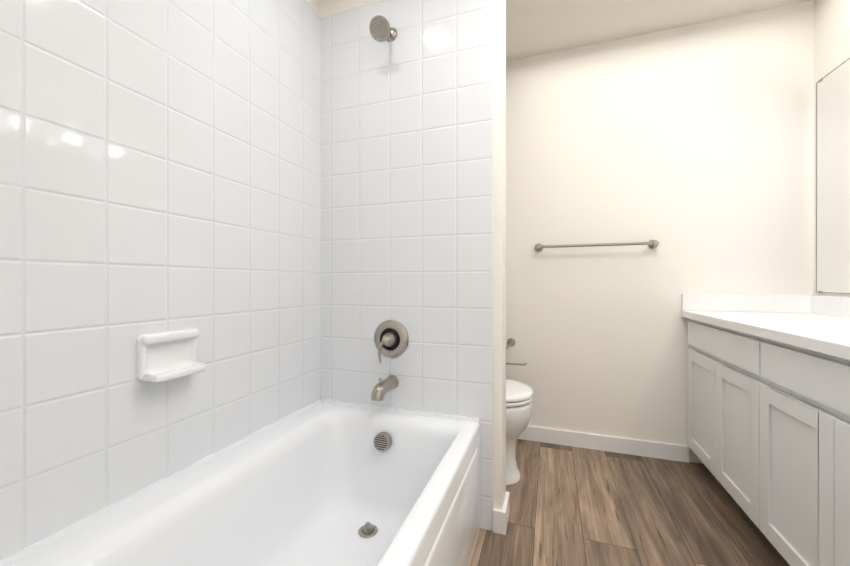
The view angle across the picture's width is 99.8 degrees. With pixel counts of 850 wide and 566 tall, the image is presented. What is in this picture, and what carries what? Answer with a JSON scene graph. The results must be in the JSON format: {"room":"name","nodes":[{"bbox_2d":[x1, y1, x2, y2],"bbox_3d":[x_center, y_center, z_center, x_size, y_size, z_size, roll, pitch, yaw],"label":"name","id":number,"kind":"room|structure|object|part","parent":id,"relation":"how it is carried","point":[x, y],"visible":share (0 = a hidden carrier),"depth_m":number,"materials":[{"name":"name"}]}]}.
{"room":"bathroom","nodes":[
{"label":"bathroom","id":0,"kind":"room"},
{"bbox_2d":[306,0,319,16],"bbox_3d":[-0.664,-0.220,1.444,0.120,2.440,2.700,0,0,19],"label":"wall","id":1,"kind":"structure","parent":0,"point":[314,5],"depth_m":1.69,"materials":[{"name":"paint tile"},{"name":"grout"}]},
{"bbox_2d":[0,0,320,559],"bbox_3d":[-0.754,-0.133,0.991,0.008,2.266,1.544,0,0,19],"label":"wall tiles","id":2,"kind":"structure","parent":1,"relation":"attached to","point":[160,165],"depth_m":0.97,"materials":[{"name":"white tile"}]},
{"bbox_2d":[136,329,205,382],"bbox_3d":[-0.706,0.201,1.015,0.068,0.124,0.164,0,0,19],"label":"soap dish","id":3,"kind":"object","parent":2,"relation":"attached to","point":[165,356],"visible":1,"depth_m":1.01,"materials":[{"name":"white ceramic"}]},
{"bbox_2d":[320,0,505,509],"bbox_3d":[-0.077,-0.220,1.636,0.862,2.440,0.121,0,0,19],"label":"wall","id":4,"kind":"structure","parent":0,"point":[329,7],"depth_m":1.45,"materials":[{"name":"ceramic tile"},{"name":"grout"},{"name":"paint"}]},
{"bbox_2d":[321,0,493,530],"bbox_3d":[-0.111,-0.133,1.580,0.819,2.266,0.008,0,0,19],"label":"wall tile","id":5,"kind":"structure","parent":4,"relation":"attached to","point":[407,171],"depth_m":1.55,"materials":[{"name":"white tile"}]},
{"bbox_2d":[369,15,396,41],"bbox_3d":[-0.173,-1.072,1.519,0.091,0.117,0.144,0,0,19],"label":"shower head","id":6,"kind":"object","parent":5,"relation":"attached to","point":[380,29],"visible":1,"depth_m":1.48},
{"bbox_2d":[371,375,398,400],"bbox_3d":[-0.173,0.432,1.505,0.062,0.085,0.174,0,0,19],"label":"tub spout","id":7,"kind":"object","parent":5,"relation":"attached to","point":[381,389],"visible":1,"depth_m":1.47,"materials":[{"name":"silver metal"}]},
{"bbox_2d":[374,320,408,363],"bbox_3d":[-0.162,0.256,1.555,0.166,0.183,0.073,0,0,19],"label":"shower valve","id":8,"kind":"object","parent":5,"relation":"attached to","point":[391,338],"visible":1,"depth_m":1.56,"materials":[{"name":"silver metal"}]},
{"bbox_2d":[493,491,509,517],"bbox_3d":[0.078,0.956,1.656,0.612,0.088,0.015,0,0,19],"label":"baseboard","id":9,"kind":"structure","parent":4,"relation":"attached to","point":[505,512],"depth_m":1.46,"materials":[{"name":"white wood"}]},
{"bbox_2d":[470,439,789,565],"bbox_3d":[0.483,1.040,1.046,2.610,0.080,2.760,0,0,19],"label":"floor","id":10,"kind":"structure","parent":0,"point":[573,506],"depth_m":1.53,"materials":[{"name":"brown wood"}]},
{"bbox_2d":[0,398,479,565],"bbox_3d":[-0.387,0.777,0.861,0.771,0.448,1.532,0,0,19],"label":"bathtub","id":11,"kind":"object","parent":10,"relation":"on","point":[324,482],"visible":1,"depth_m":1.20,"materials":[{"name":"white ceramic"}]},
{"bbox_3d":[-0.025,0.802,0.735,0.006,0.327,1.412,0,0,19],"label":"apron panel","id":12,"kind":"part","parent":11,"relation":"part of","materials":[{"name":"white ceramic"}]},
{"bbox_2d":[506,379,532,484],"bbox_3d":[0.206,0.607,1.941,0.728,0.784,0.456,0,0,19],"label":"toilet","id":13,"kind":"object","parent":10,"relation":"on","point":[519,396],"visible":0.21,"depth_m":1.77,"materials":[{"name":"white ceramic"}]},
{"bbox_3d":[0.322,0.565,1.901,0.483,0.054,0.388,0,0,19],"label":"seat","id":14,"kind":"part","parent":13,"relation":"part of","materials":[{"name":"white plastic"}]},
{"bbox_2d":[688,318,849,565],"bbox_3d":[1.469,0.596,1.208,0.553,0.808,1.500,0,0,19],"label":"bathroom vanity","id":15,"kind":"object","parent":10,"relation":"on","point":[769,410],"depth_m":1.19,"materials":[{"name":"white paint"}]},
{"bbox_2d":[682,310,849,361],"bbox_3d":[1.459,0.173,1.201,0.569,0.037,1.520,0,0,19],"label":"countertop","id":16,"kind":"structure","parent":15,"relation":"on","point":[828,334],"depth_m":1.30,"materials":[{"name":"white stone"}]},
{"bbox_2d":[506,0,811,60],"bbox_3d":[0.483,-1.490,1.042,2.610,0.100,2.760,0,0,19],"label":"ceiling","id":17,"kind":"structure","parent":0,"point":[536,27],"depth_m":1.94,"materials":[{"name":"white paint"}]},
{"bbox_2d":[506,0,813,463],"bbox_3d":[0.909,-0.221,2.262,2.550,2.440,0.120,0,0,19],"label":"wall","id":18,"kind":"structure","parent":0,"point":[690,148],"depth_m":2.07,"materials":[{"name":"white paint"}]},
{"bbox_2d":[506,338,526,365],"bbox_3d":[0.557,0.436,2.282,0.182,0.156,0.075,0,0,19],"label":"paper holder","id":19,"kind":"object","parent":18,"relation":"attached to","point":[510,341],"visible":0.73,"depth_m":2.27,"materials":[{"name":"silver metal"}]},
{"bbox_2d":[534,240,658,251],"bbox_3d":[1.001,-0.223,2.124,0.677,0.052,0.077,0,0,19],"label":"towel bar","id":20,"kind":"object","parent":18,"relation":"attached to","point":[652,244],"visible":1,"depth_m":2.08,"materials":[{"name":"silver metal"}]},
{"bbox_2d":[517,425,689,462],"bbox_3d":[0.745,0.955,2.249,1.540,0.088,0.015,0,0,19],"label":"baseboard","id":21,"kind":"structure","parent":18,"relation":"attached to","point":[665,451],"depth_m":2.12,"materials":[{"name":"white wood"}]},
{"bbox_2d":[682,294,809,313],"bbox_3d":[1.706,0.107,1.909,0.569,0.091,0.020,0,0,19],"label":"backsplash","id":22,"kind":"structure","parent":18,"relation":"attached to","point":[785,304],"depth_m":1.90,"materials":[{"name":"white stone"}]},
{"bbox_2d":[813,0,849,296],"bbox_3d":[1.630,-0.219,0.643,0.120,2.440,2.700,0,0,19],"label":"wall","id":23,"kind":"structure","parent":0,"point":[831,41],"depth_m":1.74,"materials":[{"name":"white paint"}]},
{"bbox_2d":[810,295,849,317],"bbox_3d":[1.714,0.108,1.100,0.020,0.091,1.499,0,0,19],"label":"backsplash","id":24,"kind":"structure","parent":23,"relation":"attached to","point":[819,304],"depth_m":1.68,"materials":[{"name":"white stone"}]},
{"bbox_2d":[816,58,849,293],"bbox_3d":[1.729,-0.477,1.119,0.008,1.057,1.433,0,0,19],"label":"mirror","id":25,"kind":"object","parent":23,"relation":"attached to","point":[833,181],"visible":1,"depth_m":1.69,"materials":[{"name":"clear glass"}]},
{"bbox_2d":[845,1,849,25],"bbox_3d":[1.636,-1.122,1.106,0.174,0.195,0.800,0,0,19],"label":"sconce","id":26,"kind":"object","parent":23,"relation":"attached to","point":[847,20],"visible":1,"depth_m":1.40,"materials":[{"name":"white glass"}]}
]}

